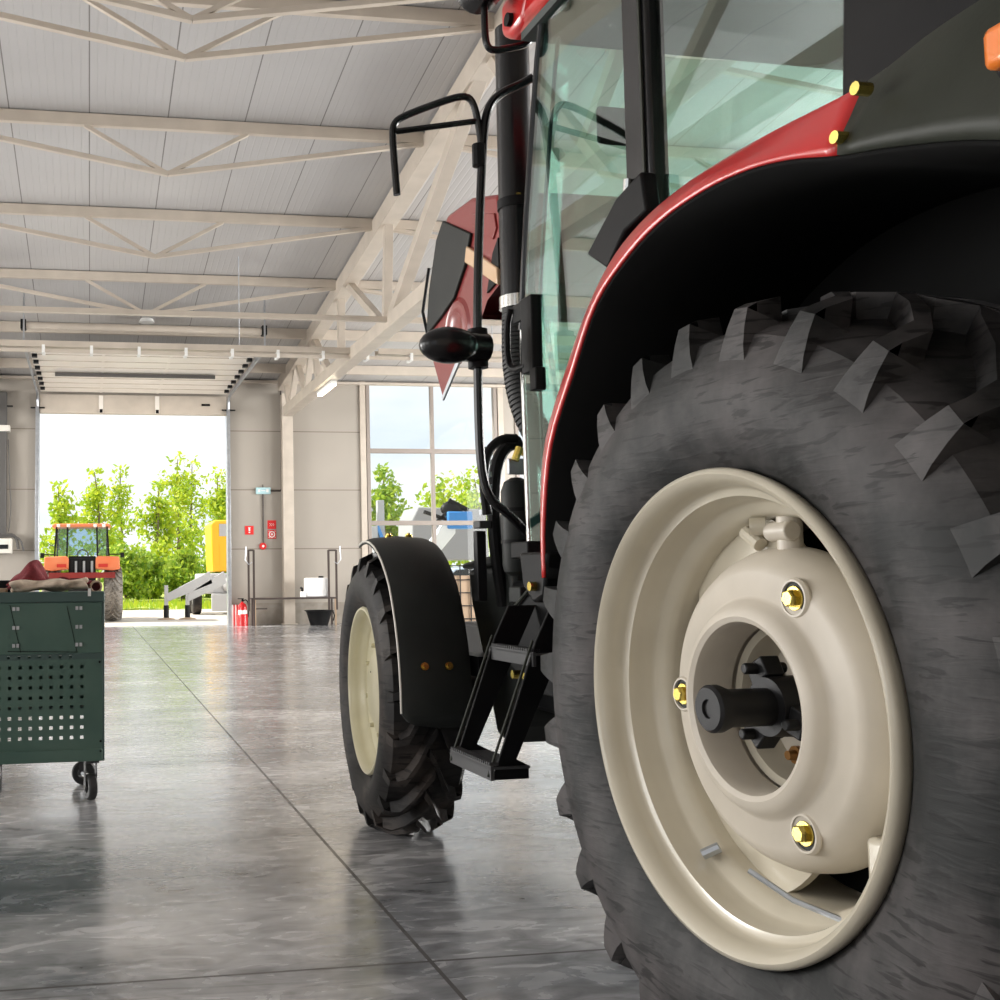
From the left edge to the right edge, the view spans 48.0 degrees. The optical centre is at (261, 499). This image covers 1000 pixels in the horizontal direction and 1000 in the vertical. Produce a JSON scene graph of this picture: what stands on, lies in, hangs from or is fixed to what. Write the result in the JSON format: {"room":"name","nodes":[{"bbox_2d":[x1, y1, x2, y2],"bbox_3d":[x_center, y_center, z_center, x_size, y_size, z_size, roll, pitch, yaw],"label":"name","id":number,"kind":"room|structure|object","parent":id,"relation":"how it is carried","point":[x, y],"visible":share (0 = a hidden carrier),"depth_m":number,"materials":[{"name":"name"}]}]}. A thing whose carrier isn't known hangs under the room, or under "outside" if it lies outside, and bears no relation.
{"room":"tractor repair workshop","nodes":[
{"label":"tractor repair workshop","id":0,"kind":"room"},
{"bbox_2d":[39,577,222,608],"bbox_3d":[12.015,5.730,77.421,188.000,2.073,60.000,0,-4,-9],"label":"meadow","id":1,"kind":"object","parent":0,"point":[162,596],"depth_m":54.10,"materials":[{"name":"green plant"}]},
{"bbox_2d":[40,479,84,565],"bbox_3d":[-10.806,2.030,57.124,3.289,6.303,3.023,2,-5,-29],"label":"tree","id":2,"kind":"object","parent":1,"relation":"on","point":[63,507],"visible":0.55,"depth_m":56.87,"materials":[{"name":"green plant"}]},
{"bbox_2d":[40,548,102,590],"bbox_3d":[-9.066,3.711,51.041,3.244,3.074,3.193,1,-4,-23],"label":"bush","id":3,"kind":"object","parent":1,"relation":"on","point":[72,551],"visible":0.06,"depth_m":50.74,"materials":[{"name":"green plant"}]},
{"bbox_2d":[73,467,125,580],"bbox_3d":[-9.811,1.676,65.393,3.234,7.831,3.174,0,-4,-9],"label":"tree","id":4,"kind":"object","parent":1,"relation":"on","point":[94,494],"visible":0.79,"depth_m":65.23,"materials":[{"name":"green plant"}]},
{"bbox_2d":[100,464,145,552],"bbox_3d":[-9.414,1.782,73.615,3.638,8.457,3.036,2,-5,-30],"label":"tree","id":5,"kind":"object","parent":1,"relation":"on","point":[118,490],"visible":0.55,"depth_m":73.45,"materials":[{"name":"green plant"}]},
{"bbox_2d":[100,541,155,601],"bbox_3d":[-6.537,3.551,52.865,2.982,3.143,2.877,0,-4,-9],"label":"bush","id":6,"kind":"object","parent":1,"relation":"on","point":[132,574],"visible":0.73,"depth_m":52.43,"materials":[{"name":"green plant"}]},
{"bbox_2d":[134,546,175,599],"bbox_3d":[-5.443,3.884,55.734,2.582,3.010,2.933,-3,-5,35],"label":"bush","id":7,"kind":"object","parent":1,"relation":"on","point":[155,577],"visible":0.41,"depth_m":55.15,"materials":[{"name":"green plant"}]},
{"bbox_2d":[127,478,184,572],"bbox_3d":[-5.887,2.008,60.819,3.337,6.642,3.386,0,-4,-9],"label":"tree","id":8,"kind":"object","parent":1,"relation":"on","point":[158,546],"visible":0.82,"depth_m":60.98,"materials":[{"name":"green plant"}]},
{"bbox_2d":[123,597,210,609],"bbox_3d":[-1.411,4.525,47.767,18.884,0.502,5.400,0,-4,-9],"label":"grass","id":9,"kind":"structure","parent":1,"relation":"on","point":[158,604],"depth_m":45.67,"materials":[{"name":"green plant"}]},
{"bbox_2d":[149,451,205,559],"bbox_3d":[-5.329,1.315,67.104,3.373,8.674,3.569,3,-6,-43],"label":"tree","id":10,"kind":"object","parent":1,"relation":"on","point":[176,479],"visible":0.6,"depth_m":66.94,"materials":[{"name":"green plant"}]},
{"bbox_2d":[160,547,200,600],"bbox_3d":[-3.950,3.687,53.240,2.255,2.814,2.368,-2,-4,13],"label":"bush","id":11,"kind":"object","parent":1,"relation":"on","point":[183,567],"visible":0.77,"depth_m":53.07,"materials":[{"name":"green plant"}]},
{"bbox_2d":[173,455,213,562],"bbox_3d":[-4.761,1.419,76.181,3.797,9.374,3.848,0,-4,-9],"label":"tree","id":12,"kind":"object","parent":1,"relation":"on","point":[195,482],"visible":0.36,"depth_m":76.11,"materials":[{"name":"green plant"}]},
{"bbox_2d":[194,557,226,597],"bbox_3d":[-2.282,3.694,55.740,2.806,3.117,2.792,0,-4,-9],"label":"bush","id":13,"kind":"object","parent":1,"relation":"on","point":[203,568],"visible":0.06,"depth_m":55.60,"materials":[{"name":"green plant"}]},
{"bbox_2d":[197,466,225,559],"bbox_3d":[-2.300,1.765,69.426,3.405,7.951,3.688,0,-4,-9],"label":"tree","id":14,"kind":"object","parent":1,"relation":"on","point":[218,503],"visible":0.34,"depth_m":69.05,"materials":[{"name":"green plant"}]},
{"bbox_2d":[372,497,398,518],"bbox_3d":[7.128,2.441,65.100,3.580,6.646,3.239,0,-4,-9],"label":"tree","id":15,"kind":"object","parent":1,"relation":"on","point":[392,506],"visible":0.02,"depth_m":64.94,"materials":[{"name":"green plant"}]},
{"bbox_2d":[371,462,412,535],"bbox_3d":[6.000,1.487,51.586,2.940,6.664,3.055,-4,-5,42],"label":"tree","id":16,"kind":"object","parent":1,"relation":"on","point":[385,493],"visible":0.38,"depth_m":51.35,"materials":[{"name":"green plant"}]},
{"bbox_2d":[414,470,487,566],"bbox_3d":[9.371,1.771,56.215,3.957,6.674,4.706,3,-5,-42],"label":"tree","id":17,"kind":"object","parent":1,"relation":"on","point":[440,499],"visible":0.12,"depth_m":56.33,"materials":[{"name":"green plant"}]},
{"bbox_2d":[447,465,489,566],"bbox_3d":[12.565,1.758,63.666,4.532,7.686,5.386,0,-4,-9],"label":"tree","id":18,"kind":"object","parent":1,"relation":"on","point":[473,496],"visible":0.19,"depth_m":63.88,"materials":[{"name":"green plant"}]},
{"bbox_2d":[105,609,226,626],"bbox_3d":[4.399,3.750,36.077,140.000,0.180,19.360,0,-4,-9],"label":"yard","id":19,"kind":"structure","parent":0,"point":[207,616],"depth_m":34.55,"materials":[{"name":"grey concrete"}]},
{"bbox_2d":[40,524,123,620],"bbox_3d":[-5.686,2.329,34.432,2.520,2.990,4.050,0,-4,-9],"label":"tractor","id":20,"kind":"object","parent":19,"relation":"on","point":[78,567],"visible":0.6,"depth_m":32.74,"materials":[{"name":"paint"}]},
{"bbox_2d":[158,571,226,619],"bbox_3d":[-2.181,3.022,34.151,2.198,1.496,0.560,0,-4,-9],"label":"support frame","id":21,"kind":"object","parent":19,"relation":"on","point":[203,584],"visible":0.98,"depth_m":34.09,"materials":[{"name":"grey paint"}]},
{"bbox_2d":[190,520,226,614],"bbox_3d":[-1.087,2.443,39.047,2.910,3.320,3.580,0,-4,-9],"label":"machine","id":22,"kind":"object","parent":19,"relation":"on","point":[215,531],"visible":0.35,"depth_m":37.82,"materials":[{"name":"yellow paint"}]},
{"bbox_2d":[371,499,472,549],"bbox_3d":[5.118,1.829,37.223,4.425,3.759,0.600,0,-4,-9],"label":"machine","id":23,"kind":"object","parent":19,"relation":"on","point":[452,510],"visible":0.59,"depth_m":37.27,"materials":[{"name":"white paint"}]},
{"bbox_2d":[398,507,488,560],"bbox_3d":[7.353,2.341,43.631,3.196,3.998,2.000,0,-4,-9],"label":"machine","id":24,"kind":"object","parent":19,"relation":"on","point":[460,547],"visible":0.34,"depth_m":42.74,"materials":[{"name":"grey"}]},
{"bbox_2d":[451,566,472,575],"bbox_3d":[5.886,2.778,32.480,4.086,1.580,1.750,1,-4,-17],"label":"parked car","id":25,"kind":"object","parent":19,"relation":"on","point":[455,570],"visible":0.02,"depth_m":31.67,"materials":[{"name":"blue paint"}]},
{"bbox_2d":[0,375,515,604],"bbox_3d":[-0.518,-0.159,25.611,31.000,6.200,0.200,0,-4,-9],"label":"wall","id":26,"kind":"structure","parent":0,"point":[326,432],"depth_m":25.67,"materials":[{"name":"beige concrete"}]},
{"bbox_2d":[0,391,12,533],"bbox_3d":[-6.063,-0.830,24.537,0.810,3.300,0.240,0,-4,-9],"label":"duct","id":27,"kind":"object","parent":26,"relation":"attached to","point":[4,428],"visible":0.98,"depth_m":24.51,"materials":[{"name":"grey"}]},
{"bbox_2d":[0,533,24,553],"bbox_3d":[-5.890,0.984,24.364,1.101,0.455,0.375,0,-4,-9],"label":"wall heater","id":28,"kind":"object","parent":26,"relation":"attached to","point":[6,544],"visible":1,"depth_m":24.23,"materials":[{"name":"beige metal"}]},
{"bbox_2d":[0,544,7,548],"bbox_3d":[-5.940,1.048,24.169,0.540,0.100,0.015,0,-4,-9],"label":"grille","id":29,"kind":"object","parent":28,"relation":"attached to","point":[2,546],"depth_m":24.19,"materials":[{"name":"black metal"}]},
{"bbox_2d":[38,412,231,624],"bbox_3d":[-2.951,0.457,25.145,4.500,4.955,0.270,0,-4,-9],"label":"trim","id":30,"kind":"structure","parent":26,"relation":"attached to","point":[39,412],"depth_m":25.35,"materials":[{"name":"metal"}]},
{"bbox_2d":[20,293,266,624],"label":"door","id":31,"kind":"structure","parent":26,"relation":"in","point":[55,372],"depth_m":23.40,"materials":[{"name":"paint"}]},
{"bbox_2d":[245,526,253,534],"bbox_3d":[-0.278,0.714,25.477,0.205,0.205,0.015,0,-4,-9],"label":"wall sign","id":32,"kind":"object","parent":26,"relation":"attached to","point":[249,530],"visible":1,"depth_m":25.47,"materials":[{"name":"red plastic"}]},
{"bbox_2d":[259,543,266,549],"bbox_3d":[0.048,1.089,25.479,0.167,0.170,0.060,0,-4,-9],"label":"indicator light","id":33,"kind":"object","parent":26,"relation":"attached to","point":[262,546],"visible":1,"depth_m":25.46,"materials":[{"name":"red plastic"}]},
{"bbox_2d":[262,494,263,542],"bbox_3d":[0.051,0.446,25.531,0.026,1.170,0.026,-2,-4,13],"label":"conduit","id":34,"kind":"object","parent":26,"relation":"attached to","point":[262,494],"visible":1,"depth_m":25.53,"materials":[{"name":"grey metal"}]},
{"bbox_2d":[256,485,270,493],"bbox_3d":[0.050,-0.253,25.573,0.350,0.230,0.062,0,-4,-9],"label":"exit light","id":35,"kind":"object","parent":26,"relation":"attached to","point":[259,490],"visible":1,"depth_m":25.55,"materials":[{"name":"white plastic"}]},
{"bbox_2d":[267,520,275,528],"bbox_3d":[0.255,0.585,25.568,0.205,0.205,0.020,0,-4,-9],"label":"wall sign","id":36,"kind":"object","parent":26,"relation":"attached to","point":[271,524],"visible":1,"depth_m":25.56,"materials":[{"name":"red plastic"}]},
{"bbox_2d":[268,530,275,538],"bbox_3d":[0.257,0.814,25.555,0.205,0.205,0.015,0,-4,-9],"label":"wall sign","id":37,"kind":"object","parent":26,"relation":"attached to","point":[271,533],"visible":1,"depth_m":25.55,"materials":[{"name":"red plastic"}]},
{"bbox_2d":[271,391,280,491],"bbox_3d":[0.354,-1.506,25.721,0.296,2.616,0.032,0,-4,-9],"label":"conduit","id":38,"kind":"object","parent":26,"relation":"attached to","point":[280,391],"visible":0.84,"depth_m":25.64,"materials":[{"name":"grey metal"}]},
{"bbox_2d":[0,375,559,388],"bbox_3d":[-0.515,-2.886,25.605,30.900,0.200,0.198,0,-4,-9],"label":"trim","id":39,"kind":"structure","parent":26,"relation":"attached to","point":[1,376],"depth_m":26.11,"materials":[{"name":"paint"}]},
{"bbox_2d":[233,602,344,624],"bbox_3d":[-0.471,2.675,25.294,30.980,0.500,0.034,0,-4,-9],"label":"baseboard","id":40,"kind":"structure","parent":26,"relation":"attached to","point":[273,614],"depth_m":25.43,"materials":[{"name":"concrete"}]},
{"bbox_2d":[365,382,497,554],"bbox_3d":[4.192,-0.264,26.300,3.320,5.310,0.130,0,-4,-9],"label":"window","id":41,"kind":"structure","parent":26,"relation":"in","point":[432,451],"depth_m":26.23,"materials":[{"name":"beige paint"}]},
{"bbox_2d":[359,381,504,557],"bbox_3d":[4.203,-0.053,26.229,3.640,5.980,0.045,0,-4,-9],"label":"trim","id":42,"kind":"structure","parent":26,"relation":"attached to","point":[363,471],"depth_m":26.04,"materials":[{"name":"paint"}]},
{"bbox_2d":[514,385,560,476],"bbox_3d":[7.925,-0.260,26.892,3.320,5.310,0.130,0,-4,-9],"label":"window","id":43,"kind":"structure","parent":26,"relation":"in","point":[516,427],"depth_m":26.68,"materials":[{"name":"beige paint"}]},
{"bbox_2d":[0,623,639,999],"bbox_3d":[1.793,1.993,11.027,31.000,0.200,29.450,0,-4,-9],"label":"floor","id":44,"kind":"structure","parent":0,"point":[224,849],"depth_m":4.25,"materials":[{"name":"concrete"}]},
{"bbox_2d":[0,591,104,799],"bbox_3d":[-1.317,1.015,5.686,0.968,1.060,0.554,0,-4,-9],"label":"tool cart","id":45,"kind":"object","parent":44,"relation":"on","point":[54,642],"visible":1,"depth_m":5.48,"materials":[{"name":"green paint"}]},
{"bbox_2d":[0,588,7,591],"bbox_3d":[-1.404,0.464,5.530,0.200,0.026,0.080,0,-4,-9],"label":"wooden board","id":46,"kind":"object","parent":45,"relation":"on","point":[1,589],"visible":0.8,"depth_m":5.51,"materials":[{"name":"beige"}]},
{"bbox_2d":[0,580,10,591],"bbox_3d":[-1.418,0.470,5.872,0.160,0.064,0.080,0,-4,-9],"label":"case","id":47,"kind":"object","parent":45,"relation":"on","point":[3,583],"visible":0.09,"depth_m":5.84,"materials":[{"name":"plastic"}]},
{"bbox_2d":[6,560,48,590],"bbox_3d":[-1.237,0.400,5.736,0.212,0.165,0.173,-2,-4,24],"label":"jacket","id":48,"kind":"object","parent":45,"relation":"on","point":[34,570],"visible":0.5,"depth_m":5.67,"materials":[{"name":"red fabric"}]},
{"bbox_2d":[0,697,83,710],"bbox_3d":[-1.318,1.079,5.691,0.941,0.012,0.460,0,-4,-9],"label":"shelf","id":49,"kind":"object","parent":45,"relation":"attached to","point":[9,698],"depth_m":5.54,"materials":[{"name":"teal metal"}]},
{"bbox_2d":[9,577,88,591],"bbox_3d":[-1.102,0.445,5.622,0.402,0.082,0.237,0,-4,-9],"label":"folded cloth","id":50,"kind":"object","parent":45,"relation":"on","point":[57,584],"visible":0.98,"depth_m":5.55,"materials":[{"name":"beige fabric"}]},
{"bbox_2d":[59,577,99,590],"bbox_3d":[-0.991,0.456,5.799,0.259,0.091,0.119,0,-4,-9],"label":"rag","id":51,"kind":"object","parent":45,"relation":"on","point":[95,586],"visible":0.12,"depth_m":5.79,"materials":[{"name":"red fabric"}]},
{"bbox_2d":[89,580,102,590],"bbox_3d":[-0.859,0.451,5.617,0.067,0.068,0.032,0,-4,-9],"label":"ring hook","id":52,"kind":"object","parent":45,"relation":"on","point":[94,581],"visible":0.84,"depth_m":5.61,"materials":[{"name":"beige metal"}]},
{"bbox_2d":[232,605,237,625],"bbox_3d":[-0.606,2.666,24.997,0.140,0.480,0.020,0,-4,-9],"label":"fire extinguisher","id":53,"kind":"object","parent":44,"relation":"on","point":[234,607],"visible":0.98,"depth_m":24.98,"materials":[{"name":"red metal"}]},
{"bbox_2d":[237,598,248,625],"bbox_3d":[-0.426,2.576,24.819,0.248,0.630,0.248,-4,-6,43],"label":"fire extinguisher","id":54,"kind":"object","parent":44,"relation":"on","point":[242,616],"visible":0.94,"depth_m":24.73,"materials":[{"name":"red metal"}]},
{"bbox_2d":[280,393,296,624],"bbox_3d":[0.635,0.197,25.489,0.360,5.450,0.270,0,-4,-9],"label":"column","id":55,"kind":"structure","parent":44,"relation":"on","point":[287,472],"depth_m":25.41,"materials":[{"name":"paint"}]},
{"bbox_2d":[245,546,340,625],"bbox_3d":[0.707,1.978,24.829,2.237,1.801,0.460,0,-4,-9],"label":"storage rack","id":56,"kind":"object","parent":44,"relation":"on","point":[253,600],"visible":0.98,"depth_m":24.70,"materials":[{"name":"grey metal"}]},
{"bbox_2d":[250,597,335,599],"bbox_3d":[0.719,2.259,24.820,1.960,0.040,0.440,0,-4,-9],"label":"shelf","id":57,"kind":"object","parent":56,"relation":"attached to","point":[267,598],"depth_m":24.64,"materials":[{"name":"brown metal"}]},
{"bbox_2d":[300,587,305,596],"bbox_3d":[0.956,2.111,24.788,0.131,0.244,0.160,0,-4,-9],"label":"canister","id":58,"kind":"object","parent":56,"relation":"on","point":[302,594],"visible":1,"depth_m":24.71,"materials":[{"name":"white plastic"}]},
{"bbox_2d":[304,576,327,596],"bbox_3d":[1.270,2.000,24.922,0.520,0.480,0.328,0,-4,-9],"label":"jerrycan","id":59,"kind":"object","parent":56,"relation":"on","point":[313,587],"visible":0.95,"depth_m":24.77,"materials":[{"name":"white plastic"}]},
{"bbox_2d":[304,610,334,625],"bbox_3d":[1.344,2.688,24.635,0.708,0.345,0.670,0,-4,-9],"label":"plastic tub","id":60,"kind":"object","parent":44,"relation":"on","point":[316,617],"visible":1,"depth_m":24.42,"materials":[{"name":"black plastic"}]},
{"bbox_2d":[450,565,475,620],"bbox_3d":[4.833,2.200,25.373,1.024,1.350,0.605,0,-4,-9],"label":"barrel","id":61,"kind":"object","parent":44,"relation":"on","point":[463,581],"visible":0.13,"depth_m":25.09,"materials":[{"name":"beige plastic"}]},
{"bbox_2d":[339,0,999,999],"bbox_3d":[1.597,-0.350,3.526,2.157,3.482,4.614,0,-4,-11],"label":"tractor","id":62,"kind":"object","parent":44,"relation":"on","point":[746,597],"visible":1,"depth_m":2.41,"materials":[{"name":"rubber"}]},
{"bbox_2d":[389,93,484,195],"bbox_3d":[0.635,-1.279,3.887,0.362,0.394,0.049,0,-4,-9],"label":"mirror bracket","id":63,"kind":"object","parent":62,"relation":"attached to","point":[478,148],"depth_m":3.89,"materials":[{"name":"black metal"}]},
{"bbox_2d":[427,221,472,331],"bbox_3d":[0.894,-1.101,5.156,0.020,0.498,0.597,0,-4,-11],"label":"grille","id":64,"kind":"object","parent":62,"relation":"attached to","point":[450,299],"depth_m":5.10,"materials":[{"name":"grey plastic"}]},
{"bbox_2d":[419,327,493,363],"bbox_3d":[0.682,-0.542,3.790,0.266,0.129,0.140,1,-4,-20],"label":"work lamp","id":65,"kind":"object","parent":62,"relation":"attached to","point":[445,345],"depth_m":3.74,"materials":[{"name":"black paint"}]},
{"bbox_2d":[467,327,487,369],"bbox_3d":[0.774,-0.540,3.855,0.070,0.140,0.072,0,-4,-11],"label":"bracket","id":66,"kind":"object","parent":62,"relation":"attached to","point":[480,362],"depth_m":3.82,"materials":[{"name":"black plastic"}]},
{"bbox_2d":[457,0,499,14],"bbox_3d":[0.810,-1.879,3.919,0.170,0.170,0.160,0,-4,-11],"label":"work lamp","id":67,"kind":"object","parent":62,"relation":"attached to","point":[476,7],"depth_m":3.93,"materials":[{"name":"black paint"}]},
{"bbox_2d":[596,106,625,145],"bbox_3d":[1.327,-1.345,3.895,0.250,0.140,0.030,0,-4,-11],"label":"mirror","id":68,"kind":"object","parent":62,"relation":"attached to","point":[610,121],"depth_m":3.87,"materials":[{"name":"grey plastic"}]},
{"bbox_2d":[0,0,842,384],"bbox_3d":[1.743,-4.721,11.379,31.000,1.683,29.800,0,-4,-9],"label":"ceiling","id":69,"kind":"structure","parent":0,"point":[364,86],"depth_m":14.69,"materials":[{"name":"white metal"}]},
{"bbox_2d":[0,203,371,258],"bbox_3d":[-1.621,-4.064,16.502,6.848,0.759,0.080,0,-4,-9],"label":"trussed purlin","id":70,"kind":"structure","parent":69,"relation":"attached to","point":[353,225],"depth_m":16.52,"materials":[{"name":"paint"}]},
{"bbox_2d":[0,108,423,176],"bbox_3d":[-1.205,-4.537,13.882,6.848,0.759,0.080,0,-4,-9],"label":"trussed purlin","id":71,"kind":"structure","parent":69,"relation":"attached to","point":[88,121],"depth_m":13.91,"materials":[{"name":"paint"}]},
{"bbox_2d":[0,0,494,61],"bbox_3d":[-0.805,-4.991,11.359,6.848,0.759,0.080,0,-4,-9],"label":"trussed purlin","id":72,"kind":"structure","parent":69,"relation":"attached to","point":[462,21],"depth_m":11.49,"materials":[{"name":"paint"}]},
{"bbox_2d":[90,0,443,23],"bbox_3d":[-0.678,-5.039,10.561,6.848,0.759,0.080,0,-4,-9],"label":"trussed purlin","id":73,"kind":"structure","parent":69,"relation":"attached to","point":[172,12],"depth_m":10.59,"materials":[{"name":"paint"}]},
{"bbox_2d":[0,358,564,378],"bbox_3d":[-0.328,-2.991,24.426,30.800,0.205,0.080,0,-4,-9],"label":"beam","id":74,"kind":"structure","parent":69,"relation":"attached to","point":[4,362],"depth_m":24.87,"materials":[{"name":"metal"}]},
{"bbox_2d":[0,256,570,363],"bbox_3d":[-0.128,-3.278,18.377,24.500,1.762,0.260,0,-4,-9],"label":"cable tray","id":75,"kind":"object","parent":69,"relation":"hanging from","point":[43,346],"visible":0.65,"depth_m":18.12,"materials":[{"name":"paint"}]},
{"bbox_2d":[357,280,421,296],"bbox_3d":[6.297,-3.606,20.324,9.506,0.759,0.080,0,-4,-9],"label":"trussed purlin","id":76,"kind":"structure","parent":69,"relation":"attached to","point":[369,287],"depth_m":19.63,"materials":[{"name":"paint"}]},
{"bbox_2d":[393,220,441,239],"bbox_3d":[6.695,-4.056,17.821,9.506,0.759,0.080,0,-4,-9],"label":"trussed purlin","id":77,"kind":"structure","parent":69,"relation":"attached to","point":[406,227],"depth_m":17.12,"materials":[{"name":"paint"}]},
{"bbox_2d":[277,0,736,415],"bbox_3d":[2.753,-4.154,11.523,0.260,2.471,28.678,0,-4,-9],"label":"roof truss","id":78,"kind":"object","parent":69,"relation":"attached to","point":[685,77],"visible":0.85,"depth_m":14.59,"materials":[{"name":"metal"}]},
{"bbox_2d":[0,268,335,310],"bbox_3d":[-2.019,-3.614,19.005,6.848,0.759,0.080,0,-4,-9],"label":"trussed purlin","id":79,"kind":"structure","parent":78,"relation":"attached to","point":[324,285],"depth_m":19.04,"materials":[{"name":"paint"}]},
{"bbox_2d":[0,321,576,345],"bbox_3d":[0.045,-3.413,22.079,30.800,0.205,0.080,0,-4,-9],"label":"beam","id":80,"kind":"structure","parent":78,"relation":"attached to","point":[5,326],"depth_m":22.11,"materials":[{"name":"metal"}]},
{"bbox_2d":[0,305,580,327],"bbox_3d":[1.982,-2.713,16.245,28.000,0.080,0.080,0,-4,-9],"label":"tie beam","id":81,"kind":"structure","parent":78,"relation":"attached to","point":[14,309],"depth_m":15.80,"materials":[{"name":"metal"}]},
{"bbox_2d":[139,317,154,323],"bbox_3d":[-2.248,-3.531,21.216,0.320,0.120,0.320,0,-4,-9],"label":"dome lamp","id":82,"kind":"object","parent":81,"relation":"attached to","point":[146,320],"visible":1,"depth_m":21.12,"materials":[{"name":"white paint"}]},
{"bbox_2d":[317,380,336,395],"bbox_3d":[1.277,-2.176,21.068,0.120,0.085,1.300,0,-4,-9],"label":"lamp","id":83,"kind":"object","parent":78,"relation":"attached to","point":[332,383],"visible":1,"depth_m":20.88,"materials":[{"name":"white paint"}]},
{"bbox_2d":[462,135,737,189],"bbox_3d":[7.111,-4.529,15.201,9.506,0.759,0.080,0,-4,-9],"label":"trussed purlin","id":84,"kind":"structure","parent":69,"relation":"attached to","point":[700,155],"depth_m":14.95,"materials":[{"name":"paint"}]},
{"bbox_2d":[589,47,842,96],"bbox_3d":[7.511,-4.983,12.678,9.506,0.759,0.080,0,-4,-9],"label":"trussed purlin","id":85,"kind":"structure","parent":69,"relation":"attached to","point":[732,71],"depth_m":12.39,"materials":[{"name":"paint"}]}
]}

